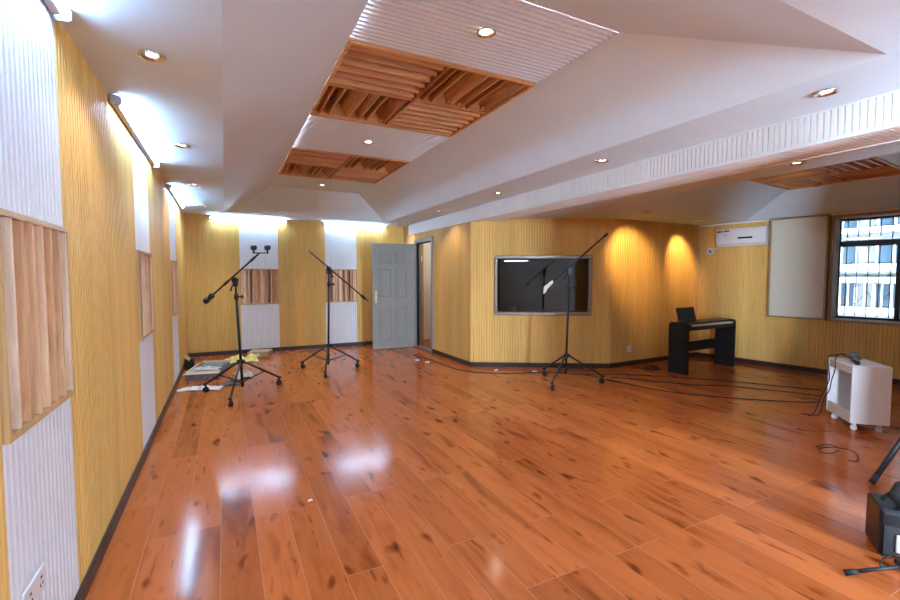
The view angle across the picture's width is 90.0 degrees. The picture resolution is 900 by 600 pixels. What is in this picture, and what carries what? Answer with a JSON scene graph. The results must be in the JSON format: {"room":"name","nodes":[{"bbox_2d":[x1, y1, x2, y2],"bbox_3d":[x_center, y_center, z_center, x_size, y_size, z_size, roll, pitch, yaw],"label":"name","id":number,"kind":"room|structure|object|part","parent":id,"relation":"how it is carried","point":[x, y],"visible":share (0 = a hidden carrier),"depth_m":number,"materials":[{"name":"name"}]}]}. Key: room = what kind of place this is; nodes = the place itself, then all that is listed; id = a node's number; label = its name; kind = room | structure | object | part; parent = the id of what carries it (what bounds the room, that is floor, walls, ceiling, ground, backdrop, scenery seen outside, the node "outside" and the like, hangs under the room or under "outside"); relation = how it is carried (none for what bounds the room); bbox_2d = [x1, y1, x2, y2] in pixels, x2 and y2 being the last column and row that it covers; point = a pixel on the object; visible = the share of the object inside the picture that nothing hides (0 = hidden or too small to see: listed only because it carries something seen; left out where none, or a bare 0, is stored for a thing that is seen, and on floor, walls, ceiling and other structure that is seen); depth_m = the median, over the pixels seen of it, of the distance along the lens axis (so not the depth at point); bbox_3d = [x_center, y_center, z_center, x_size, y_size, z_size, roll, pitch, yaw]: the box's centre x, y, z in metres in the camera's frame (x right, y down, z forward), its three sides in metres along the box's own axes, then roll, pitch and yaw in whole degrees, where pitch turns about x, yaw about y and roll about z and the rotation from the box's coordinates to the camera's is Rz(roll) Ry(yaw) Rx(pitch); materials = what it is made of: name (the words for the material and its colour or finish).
{"room":"studio","nodes":[
{"label":"studio","id":0,"kind":"room"},
{"bbox_2d":[0,0,188,599],"bbox_3d":[-1.979,-0.182,2.375,0.220,2.950,12.830,-2,3,-27],"label":"wall","id":1,"kind":"structure","parent":0,"point":[68,159],"depth_m":2.08,"materials":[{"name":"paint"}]},
{"bbox_2d":[21,561,46,599],"bbox_3d":[-1.379,0.963,1.494,0.011,0.088,0.190,-2,3,-27],"label":"power socket","id":2,"kind":"object","parent":1,"relation":"attached to","point":[37,584],"visible":1,"depth_m":1.50,"materials":[{"name":"white plastic"}]},
{"bbox_2d":[0,208,74,444],"bbox_3d":[-1.507,0.066,1.580,0.126,0.697,0.652,-2,3,-27],"label":"acoustic panel","id":3,"kind":"object","parent":1,"relation":"in","point":[37,375],"visible":1,"depth_m":1.54,"materials":[{"name":"brown wood"}]},
{"bbox_2d":[44,0,71,22],"bbox_3d":[-1.139,-1.098,0.978,0.062,0.056,1.854,-2,3,-27],"label":"lamp","id":4,"kind":"object","parent":1,"relation":"attached to","point":[60,11],"visible":1,"depth_m":1.76,"materials":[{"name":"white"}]},
{"bbox_3d":[-1.151,-1.106,0.972,0.036,0.034,1.830,-2,3,-27],"label":"mounting rail","id":5,"kind":"part","parent":4,"relation":"part of","materials":[{"name":"white metal"}]},
{"bbox_2d":[74,354,189,599],"bbox_3d":[-1.830,1.257,2.415,0.014,0.072,12.230,-2,3,-27],"label":"baseboard","id":6,"kind":"structure","parent":1,"relation":"attached to","point":[86,584],"depth_m":2.60,"materials":[{"name":"black wood"}]},
{"bbox_2d":[109,94,159,167],"bbox_3d":[-2.378,-1.230,3.452,0.062,0.056,1.774,-2,3,-27],"label":"lamp","id":7,"kind":"object","parent":1,"relation":"attached to","point":[116,101],"visible":1,"depth_m":3.14,"materials":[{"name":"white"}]},
{"bbox_2d":[136,250,154,340],"bbox_3d":[-2.579,-0.048,3.722,0.126,0.697,0.717,-2,3,-27],"label":"acoustic panel","id":8,"kind":"object","parent":1,"relation":"in","point":[143,259],"visible":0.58,"depth_m":3.69,"materials":[{"name":"brown wood"}]},
{"bbox_2d":[170,260,178,315],"bbox_3d":[-3.664,-0.164,5.888,0.126,0.697,0.707,-2,3,-27],"label":"acoustic panel","id":9,"kind":"object","parent":1,"relation":"in","point":[174,271],"visible":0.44,"depth_m":5.86,"materials":[{"name":"brown wood"}]},
{"bbox_2d":[166,184,183,208],"bbox_3d":[-3.672,-1.367,6.037,0.062,0.056,1.824,-2,3,-27],"label":"lamp","id":10,"kind":"object","parent":1,"relation":"attached to","point":[169,187],"visible":1,"depth_m":5.80,"materials":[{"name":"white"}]},
{"bbox_3d":[-3.684,-1.376,6.031,0.036,0.034,1.800,-2,3,-27],"label":"mounting rail","id":11,"kind":"part","parent":10,"relation":"part of","materials":[{"name":"metal"}]},
{"bbox_2d":[184,213,403,352],"bbox_3d":[-2.824,-0.524,8.791,4.415,2.950,0.220,-2,3,-27],"label":"wall","id":12,"kind":"structure","parent":0,"point":[215,249],"depth_m":8.49,"materials":[{"name":"paint"}]},
{"bbox_2d":[208,216,287,222],"bbox_3d":[-3.643,-1.449,8.165,1.319,0.056,0.062,-2,3,-27],"label":"lamp","id":13,"kind":"object","parent":12,"relation":"attached to","point":[209,217],"visible":1,"depth_m":8.14,"materials":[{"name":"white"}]},
{"bbox_2d":[240,269,278,304],"bbox_3d":[-3.542,-0.252,8.378,0.657,0.657,0.126,-2,3,-27],"label":"acoustic panel","id":14,"kind":"object","parent":12,"relation":"in","point":[258,286],"visible":0.91,"depth_m":8.38,"materials":[{"name":"brown wood"}]},
{"bbox_2d":[189,341,372,356],"bbox_3d":[-2.772,0.919,8.764,4.015,0.072,0.014,-2,3,-27],"label":"baseboard","id":15,"kind":"structure","parent":12,"relation":"attached to","point":[229,352],"depth_m":8.57,"materials":[{"name":"brown wood"}]},
{"bbox_2d":[325,269,356,302],"bbox_3d":[-2.193,-0.287,9.052,0.622,0.657,0.126,-2,3,-27],"label":"acoustic panel","id":16,"kind":"object","parent":12,"relation":"in","point":[340,292],"visible":0.88,"depth_m":9.05,"materials":[{"name":"brown wood"}]},
{"bbox_2d":[322,222,385,227],"bbox_3d":[-1.901,-1.495,9.035,1.284,0.056,0.062,-2,3,-27],"label":"lamp","id":17,"kind":"object","parent":12,"relation":"attached to","point":[323,223],"visible":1,"depth_m":8.98,"materials":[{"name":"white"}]},
{"bbox_2d":[421,242,430,339],"bbox_3d":[0.713,-0.535,9.470,2.640,2.900,2.430,-2,3,-27],"label":"wall","id":18,"kind":"structure","parent":0,"point":[426,247],"depth_m":10.08,"materials":[{"name":"paint"}]},
{"bbox_2d":[404,222,470,361],"bbox_3d":[-0.271,-0.474,8.320,0.130,2.900,2.910,-2,3,-27],"label":"wall","id":19,"kind":"structure","parent":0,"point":[451,244],"depth_m":7.58,"materials":[{"name":"paint"}]},
{"bbox_2d":[372,236,432,351],"bbox_3d":[-0.861,-0.105,8.503,1.021,2.145,0.892,-2,3,-27],"label":"door","id":20,"kind":"structure","parent":19,"relation":"attached to","point":[396,268],"depth_m":8.78,"materials":[{"name":"grey paint"}]},
{"bbox_3d":[-1.360,-0.053,8.600,0.135,0.230,0.065,-2,3,-27],"label":"handle","id":21,"kind":"part","parent":20,"relation":"part of","materials":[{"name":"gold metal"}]},
{"bbox_3d":[-0.472,-0.116,8.698,0.150,2.145,0.892,-2,3,-27],"label":"frame","id":22,"kind":"part","parent":20,"relation":"part of","materials":[{"name":"wood"}]},
{"bbox_2d":[432,349,470,366],"bbox_3d":[-0.003,0.975,7.700,0.014,0.072,1.425,-2,3,-27],"label":"baseboard","id":23,"kind":"structure","parent":19,"relation":"attached to","point":[434,351],"depth_m":7.63,"materials":[{"name":"brown wood"}]},
{"bbox_2d":[61,0,899,226],"bbox_3d":[2.522,-1.651,4.495,10.395,0.741,12.930,-2,3,-27],"label":"ceiling","id":24,"kind":"structure","parent":0,"point":[240,82],"depth_m":2.80,"materials":[{"name":"paint"}]},
{"bbox_2d":[138,50,166,62],"bbox_3d":[-1.453,-1.193,2.198,0.120,0.016,0.120,-2,3,-27],"label":"recessed light","id":25,"kind":"object","parent":24,"relation":"in","point":[164,59],"visible":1,"depth_m":2.20,"materials":[{"name":"silver metal"}]},
{"bbox_3d":[-1.453,-1.198,2.198,0.077,0.006,0.077,-2,3,-27],"label":"bulb","id":26,"kind":"part","parent":25,"relation":"part of","materials":[{"name":"beige glass"}]},
{"bbox_2d":[173,143,189,147],"bbox_3d":[-2.209,-1.273,3.708,0.120,0.016,0.120,-2,3,-27],"label":"recessed light","id":27,"kind":"object","parent":24,"relation":"in","point":[175,144],"visible":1,"depth_m":3.71,"materials":[{"name":"silver metal"}]},
{"bbox_2d":[278,147,409,183],"bbox_3d":[-1.474,-1.841,6.050,1.421,0.157,1.456,-2,3,-27],"label":"ceiling panel","id":28,"kind":"object","parent":24,"relation":"attached to","point":[301,162],"visible":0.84,"depth_m":6.06,"materials":[{"name":"brown wood"}]},
{"bbox_3d":[-1.474,-1.838,6.050,1.377,0.134,0.024,-2,3,-27],"label":"cross rail","id":29,"kind":"part","parent":28,"relation":"part of","materials":[{"name":"brown wood"}]},
{"bbox_3d":[-1.474,-1.837,6.050,0.028,0.136,1.412,-2,3,-27],"label":"rail","id":30,"kind":"part","parent":28,"relation":"part of","materials":[{"name":"brown wood"}]},
{"bbox_2d":[363,141,373,143],"bbox_3d":[-0.885,-1.708,4.873,0.120,0.016,0.120,-2,3,-27],"label":"recessed light","id":31,"kind":"object","parent":24,"relation":"in","point":[364,142],"visible":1,"depth_m":4.89,"materials":[{"name":"silver metal"}]},
{"bbox_2d":[310,39,534,136],"bbox_3d":[-0.304,-1.717,3.714,1.421,0.157,1.406,-2,3,-27],"label":"ceiling panel","id":32,"kind":"object","parent":24,"relation":"attached to","point":[371,84],"visible":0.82,"depth_m":3.60,"materials":[{"name":"brown wood"}]},
{"bbox_3d":[-0.304,-1.713,3.714,1.377,0.134,0.024,-2,3,-27],"label":"cross rail","id":33,"kind":"part","parent":32,"relation":"part of","materials":[{"name":"brown wood"}]},
{"bbox_3d":[-0.304,-1.712,3.714,0.028,0.136,1.362,-2,3,-27],"label":"rail","id":34,"kind":"part","parent":32,"relation":"part of","materials":[{"name":"brown wood"}]},
{"bbox_3d":[-0.387,-1.669,3.882,1.425,0.020,3.400,-2,3,-27],"label":"ribbed panel","id":35,"kind":"part","parent":24,"relation":"part of","materials":[{"name":"paint"}]},
{"bbox_2d":[476,27,495,38],"bbox_3d":[0.215,-1.591,2.676,0.120,0.016,0.120,-2,3,-27],"label":"recessed light","id":36,"kind":"object","parent":24,"relation":"in","point":[485,31],"visible":1,"depth_m":2.68,"materials":[{"name":"silver metal"}]},
{"bbox_3d":[0.215,-1.596,2.676,0.077,0.006,0.077,-2,3,-27],"label":"bulb","id":37,"kind":"part","parent":36,"relation":"part of","materials":[{"name":"beige glass"}]},
{"bbox_2d":[595,159,608,162],"bbox_3d":[1.377,-1.259,4.071,0.120,0.016,0.120,-2,3,-27],"label":"recessed light","id":38,"kind":"object","parent":24,"relation":"in","point":[596,161],"visible":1,"depth_m":4.07,"materials":[{"name":"silver metal"}]},
{"bbox_2d":[408,90,899,234],"bbox_3d":[1.089,-1.329,5.793,0.387,0.362,7.940,-2,3,-27],"label":"beam","id":39,"kind":"structure","parent":24,"relation":"attached to","point":[873,121],"depth_m":3.47,"materials":[{"name":"paint"}]},
{"bbox_2d":[813,88,839,96],"bbox_3d":[2.133,-1.178,2.550,0.120,0.016,0.120,-2,3,-27],"label":"recessed light","id":40,"kind":"object","parent":24,"relation":"in","point":[815,94],"visible":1,"depth_m":2.55,"materials":[{"name":"silver metal"}]},
{"bbox_2d":[86,339,899,599],"bbox_3d":[2.325,1.227,4.589,10.600,0.100,13.600,-2,3,-27],"label":"floor","id":41,"kind":"structure","parent":0,"point":[434,480],"depth_m":3.04,"materials":[{"name":"laminate"}]},
{"bbox_2d":[184,355,194,369],"bbox_3d":[-4.003,0.955,6.925,0.130,0.195,0.280,-2,3,-27],"label":"case","id":42,"kind":"object","parent":41,"relation":"on","point":[189,362],"visible":0.87,"depth_m":6.82,"materials":[{"name":"black plastic"}]},
{"bbox_2d":[177,385,222,391],"bbox_3d":[-3.130,1.090,5.655,0.515,0.058,0.212,-1,3,-12],"label":"plastic sheet","id":43,"kind":"object","parent":41,"relation":"on","point":[202,386],"visible":0.92,"depth_m":5.62,"materials":[{"name":"white plastic"}]},
{"bbox_2d":[183,360,230,380],"bbox_3d":[-3.514,1.002,6.554,0.450,0.137,0.960,-1,3,-16],"label":"carton","id":44,"kind":"object","parent":41,"relation":"on","point":[206,370],"visible":0.97,"depth_m":6.28,"materials":[{"name":"grey cardboard"}]},
{"bbox_2d":[222,379,239,385],"bbox_3d":[-2.855,1.074,5.935,0.241,0.062,0.247,0,3,-9],"label":"bag","id":45,"kind":"object","parent":41,"relation":"on","point":[230,381],"visible":0.55,"depth_m":5.87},
{"bbox_2d":[202,245,281,406],"bbox_3d":[-2.422,0.249,5.269,0.912,1.780,0.887,-2,3,-27],"label":"microphone stand","id":46,"kind":"object","parent":41,"relation":"on","point":[235,280],"visible":1,"depth_m":5.34,"materials":[{"name":"black metal"}]},
{"bbox_2d":[225,353,258,362],"bbox_3d":[-3.505,0.959,7.498,0.557,0.124,0.409,-2,3,-27],"label":"cloth","id":47,"kind":"object","parent":41,"relation":"on","point":[251,357],"visible":0.73,"depth_m":7.45,"materials":[{"name":"yellow fabric"}]},
{"bbox_2d":[233,370,254,379],"bbox_3d":[-2.941,1.044,6.411,0.235,0.069,0.524,-2,4,-33],"label":"paper bag","id":48,"kind":"object","parent":41,"relation":"on","point":[246,373],"visible":0.77,"depth_m":6.35,"materials":[{"name":"white paper"}]},
{"bbox_2d":[247,349,272,357],"bbox_3d":[-3.380,0.946,8.011,0.345,0.095,0.361,-1,3,-10],"label":"carton","id":49,"kind":"object","parent":41,"relation":"on","point":[259,353],"visible":0.82,"depth_m":7.88,"materials":[{"name":"beige cardboard"}]},
{"bbox_2d":[301,251,367,378],"bbox_3d":[-1.721,0.163,6.748,0.758,1.794,0.935,-2,4,-38],"label":"microphone stand","id":50,"kind":"object","parent":41,"relation":"on","point":[328,345],"visible":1,"depth_m":6.65,"materials":[{"name":"black metal"}]},
{"bbox_2d":[542,233,607,390],"bbox_3d":[1.496,0.106,6.036,0.920,1.984,0.762,-2,3,-27],"label":"microphone stand","id":51,"kind":"object","parent":41,"relation":"on","point":[566,355],"visible":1,"depth_m":5.91,"materials":[{"name":"black metal"}]},
{"bbox_2d":[413,354,820,389],"bbox_3d":[1.800,1.071,6.477,5.866,0.011,0.919,1,3,25],"label":"cable","id":52,"kind":"object","parent":41,"relation":"on","point":[413,354],"visible":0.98,"depth_m":6.45,"materials":[{"name":"black rubber"}]},
{"bbox_2d":[643,366,660,369],"bbox_3d":[3.101,1.039,6.906,0.247,0.027,0.244,2,4,29],"label":"power strip","id":53,"kind":"object","parent":41,"relation":"on","point":[654,367],"visible":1,"depth_m":6.86,"materials":[{"name":"black plastic"}]},
{"bbox_2d":[668,307,735,374],"bbox_3d":[3.859,0.583,6.864,1.260,0.945,0.300,-2,4,-31],"label":"digital piano","id":54,"kind":"object","parent":41,"relation":"on","point":[679,345],"visible":1,"depth_m":6.77,"materials":[{"name":"black laminate"}]},
{"bbox_3d":[3.330,0.699,6.556,0.030,0.745,0.300,-2,4,-31],"label":"panel","id":55,"kind":"part","parent":54,"relation":"part of","materials":[{"name":"black laminate"}]},
{"bbox_3d":[4.388,0.666,7.182,0.030,0.745,0.300,-2,4,-31],"label":"panel","id":56,"kind":"part","parent":54,"relation":"part of","materials":[{"name":"black laminate"}]},
{"bbox_2d":[606,379,817,402],"bbox_3d":[3.053,1.125,5.465,2.283,0.011,0.312,2,4,29],"label":"cable","id":57,"kind":"object","parent":41,"relation":"on","point":[606,379],"visible":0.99,"depth_m":5.28,"materials":[{"name":"black rubber"}]},
{"bbox_2d":[612,377,820,395],"bbox_3d":[3.341,1.104,5.843,2.331,0.011,0.121,1,3,24],"label":"cable","id":58,"kind":"object","parent":41,"relation":"on","point":[612,377],"visible":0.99,"depth_m":5.81,"materials":[{"name":"black rubber"}]},
{"bbox_2d":[816,444,858,461],"bbox_3d":[3.138,1.225,3.621,0.275,0.006,0.304,-2,3,-27],"label":"cable","id":59,"kind":"object","parent":41,"relation":"on","point":[822,444],"visible":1,"depth_m":3.67,"materials":[{"name":"black rubber"}]},
{"bbox_2d":[826,357,892,431],"bbox_3d":[3.867,0.889,4.273,0.290,0.608,0.450,1,3,18],"label":"trolley","id":60,"kind":"object","parent":41,"relation":"on","point":[858,394],"visible":0.99,"depth_m":4.09,"materials":[{"name":"white laminate"}]},
{"bbox_2d":[801,354,846,414],"bbox_3d":[3.745,0.857,4.495,0.354,0.651,0.143,2,4,35],"label":"cable","id":61,"kind":"object","parent":60,"relation":"hanging from","point":[834,354],"visible":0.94,"depth_m":4.48,"materials":[{"name":"black rubber"}]},
{"bbox_2d":[808,353,852,415],"bbox_3d":[3.752,0.851,4.425,0.112,0.670,0.337,-2,3,-27],"label":"cable","id":62,"kind":"object","parent":60,"relation":"hanging from","point":[839,353],"visible":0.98,"depth_m":4.40,"materials":[{"name":"black rubber"}]},
{"bbox_3d":[3.739,1.057,4.323,0.018,0.082,0.413,1,3,18],"label":"rail","id":63,"kind":"part","parent":60,"relation":"part of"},
{"bbox_3d":[3.933,0.851,4.477,0.290,0.514,0.018,1,3,18],"label":"panel","id":64,"kind":"part","parent":60,"relation":"part of","materials":[{"name":"white laminate"}]},
{"bbox_3d":[3.739,0.636,4.301,0.018,0.066,0.413,1,3,18],"label":"rail","id":65,"kind":"part","parent":60,"relation":"part of","materials":[{"name":"beige wood"}]},
{"bbox_2d":[847,351,861,359],"bbox_3d":[3.924,0.542,4.367,0.117,0.068,0.168,1,3,18],"label":"cable","id":66,"kind":"object","parent":60,"relation":"on","point":[855,354],"visible":0.94,"depth_m":4.34,"materials":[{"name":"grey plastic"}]},
{"bbox_2d":[851,359,860,364],"bbox_3d":[3.748,0.571,4.162,0.040,0.040,0.184,2,3,27],"label":"microphone","id":67,"kind":"object","parent":60,"relation":"on","point":[852,360],"visible":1,"depth_m":4.10,"materials":[{"name":"black metal"}]},
{"bbox_3d":[3.801,0.872,4.066,0.290,0.514,0.018,1,3,18],"label":"panel","id":68,"kind":"part","parent":60,"relation":"part of","materials":[{"name":"white laminate"}]},
{"bbox_2d":[843,558,899,575],"bbox_3d":[2.032,1.160,2.081,0.333,0.299,0.325,0,3,8],"label":"stand","id":69,"kind":"object","parent":41,"relation":"on","point":[847,572],"visible":1,"depth_m":2.11,"materials":[{"name":"black metal"}]},
{"bbox_3d":[1.988,1.260,2.105,0.240,0.088,0.019,1,3,14],"label":"leg","id":70,"kind":"part","parent":69,"relation":"part of","materials":[{"name":"black metal"}]},
{"bbox_2d":[865,492,899,558],"bbox_3d":[2.367,1.175,2.281,0.340,0.250,0.230,2,3,29],"label":"amplifier","id":71,"kind":"object","parent":41,"relation":"on","point":[882,528],"visible":0.96,"depth_m":2.27,"materials":[{"name":"black plastic"}]},
{"bbox_2d":[880,482,899,504],"bbox_3d":[2.353,0.988,2.279,0.263,0.121,0.178,-1,3,-14],"label":"pouch","id":72,"kind":"object","parent":71,"relation":"on","point":[894,493],"visible":1,"depth_m":2.28,"materials":[{"name":"black fabric"}]},
{"bbox_2d":[882,525,899,556],"bbox_3d":[2.317,1.209,2.191,0.310,0.148,0.005,2,3,29],"label":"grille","id":73,"kind":"object","parent":71,"relation":"attached to","point":[890,533],"depth_m":2.25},
{"bbox_3d":[2.316,1.071,2.183,0.316,0.018,0.008,2,3,29],"label":"trim","id":74,"kind":"part","parent":71,"relation":"part of","materials":[{"name":"black plastic"}]},
{"bbox_2d":[868,437,899,484],"bbox_3d":[3.292,0.638,2.940,0.718,1.247,0.573,-2,3,-27],"label":"tripod stand","id":75,"kind":"object","parent":41,"relation":"on","point":[875,477],"visible":1,"depth_m":3.04,"materials":[{"name":"black metal"}]},
{"bbox_2d":[879,555,890,565],"bbox_3d":[2.124,1.280,2.203,0.155,0.018,0.025,-2,4,-35],"label":"cable","id":76,"kind":"object","parent":41,"relation":"on","point":[888,556],"visible":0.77,"depth_m":2.23,"materials":[{"name":"black rubber"}]},
{"bbox_2d":[471,218,611,362],"bbox_3d":[1.394,-0.204,7.009,2.141,2.500,0.130,0,3,3],"label":"wall","id":77,"kind":"structure","parent":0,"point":[494,338],"depth_m":6.96,"materials":[{"name":"paint"}]},
{"bbox_2d":[470,362,609,367],"bbox_3d":[1.391,1.012,7.002,2.141,0.072,0.014,0,3,3],"label":"baseboard","id":78,"kind":"structure","parent":77,"relation":"attached to","point":[472,364],"depth_m":7.00,"materials":[{"name":"brown wood"}]},
{"bbox_2d":[494,255,592,315],"bbox_3d":[1.433,-0.228,6.995,1.490,0.925,0.152,0,3,3],"label":"window","id":79,"kind":"structure","parent":77,"relation":"attached to","point":[520,281],"depth_m":6.98,"materials":[{"name":"black glass"}]},
{"bbox_2d":[609,218,698,362],"bbox_3d":[3.475,-0.281,7.518,2.392,2.600,0.130,-2,3,-29],"label":"wall","id":80,"kind":"structure","parent":0,"point":[654,269],"depth_m":7.31,"materials":[{"name":"paint"}]},
{"bbox_2d":[609,352,695,367],"bbox_3d":[3.422,0.987,7.474,2.192,0.072,0.014,-2,3,-29],"label":"baseboard","id":81,"kind":"structure","parent":80,"relation":"attached to","point":[662,358],"depth_m":7.29,"materials":[{"name":"brown wood"}]},
{"bbox_2d":[513,142,899,225],"bbox_3d":[4.975,-1.246,4.020,5.150,0.300,9.350,-2,3,-27],"label":"ceiling","id":82,"kind":"structure","parent":0,"point":[731,198],"depth_m":5.92,"materials":[{"name":"paint"}]},
{"bbox_2d":[787,161,806,165],"bbox_3d":[2.697,-1.065,3.499,0.120,0.016,0.120,-2,3,-27],"label":"recessed light","id":83,"kind":"object","parent":82,"relation":"in","point":[799,162],"visible":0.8,"depth_m":3.51,"materials":[{"name":"silver metal"}]},
{"bbox_2d":[748,157,899,189],"bbox_3d":[4.401,-1.530,5.279,1.280,0.157,1.200,-2,4,-33],"label":"ceiling panel","id":84,"kind":"object","parent":82,"relation":"attached to","point":[873,167],"visible":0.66,"depth_m":5.30,"materials":[{"name":"brown wood"}]},
{"bbox_3d":[4.401,-1.526,5.279,1.236,0.134,0.024,-2,4,-33],"label":"cross rail","id":85,"kind":"part","parent":84,"relation":"part of","materials":[{"name":"brown wood"}]},
{"bbox_3d":[4.401,-1.525,5.279,0.028,0.136,1.156,-2,4,-33],"label":"rail","id":86,"kind":"part","parent":84,"relation":"part of","materials":[{"name":"brown wood"}]},
{"bbox_2d":[696,216,899,378],"bbox_3d":[6.841,-0.125,4.605,0.220,2.600,8.700,-2,4,-35],"label":"wall","id":87,"kind":"structure","parent":0,"point":[732,281],"depth_m":7.15,"materials":[{"name":"paint"}]},
{"bbox_2d":[707,247,718,254],"bbox_3d":[4.494,-0.838,7.696,0.054,0.124,0.220,-1,3,-25],"label":"pipe cover","id":88,"kind":"object","parent":87,"relation":"attached to","point":[710,251],"visible":1,"depth_m":7.72,"materials":[{"name":"white plastic"}]},
{"bbox_2d":[716,226,769,246],"bbox_3d":[4.715,-1.014,7.261,0.174,0.289,0.733,-2,4,-35],"label":"air conditioner","id":89,"kind":"object","parent":87,"relation":"attached to","point":[748,236],"visible":0.99,"depth_m":7.18,"materials":[{"name":"plastic"}]},
{"bbox_2d":[696,352,899,384],"bbox_3d":[6.802,1.145,4.523,0.014,0.072,8.500,-2,4,-35],"label":"baseboard","id":90,"kind":"structure","parent":87,"relation":"attached to","point":[742,360],"depth_m":6.96,"materials":[{"name":"black wood"}]},
{"bbox_2d":[767,214,830,319],"bbox_3d":[5.174,-0.477,6.699,0.095,1.500,0.718,-2,4,-35],"label":"panel","id":91,"kind":"object","parent":87,"relation":"attached to","point":[799,247],"visible":1,"depth_m":6.65,"materials":[{"name":"beige fabric"}]},
{"bbox_2d":[699,208,899,226],"bbox_3d":[6.796,-1.104,4.399,0.030,0.021,8.500,-2,4,-35],"label":"trim","id":92,"kind":"structure","parent":87,"relation":"attached to","point":[891,208],"depth_m":6.37,"materials":[{"name":"paint"}]},
{"bbox_2d":[827,209,899,325],"bbox_3d":[6.226,-0.392,5.527,0.333,1.535,2.424,-2,4,-35],"label":"window","id":93,"kind":"structure","parent":87,"relation":"in","point":[836,228],"depth_m":6.31,"materials":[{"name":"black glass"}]},
{"bbox_2d":[842,217,899,317],"bbox_3d":[6.358,-0.385,5.619,0.013,1.510,2.424,-2,4,-35],"label":"security grille","id":94,"kind":"object","parent":93,"relation":"attached to","point":[845,274],"depth_m":6.31,"materials":[{"name":"metal"}]},
{"label":"outside","id":95,"kind":"structure","parent":0,"visible":0},
{"bbox_3d":[19.901,4.735,15.815,30.500,0.299,70.000,-2,3,-27],"label":"ground","id":96,"kind":"structure","parent":95,"visible":0},
{"bbox_2d":[838,218,899,318],"bbox_3d":[18.761,-1.615,19.384,3.050,12.000,36.000,-2,3,-27],"label":"apartment building","id":97,"kind":"structure","parent":96,"relation":"on","point":[887,224],"depth_m":18.91,"materials":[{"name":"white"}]},
{"bbox_3d":[17.573,-0.179,18.514,0.040,0.935,19.370,-2,3,-27],"label":"balcony railing","id":98,"kind":"part","parent":97,"relation":"part of","materials":[{"name":"white metal"}]}
]}

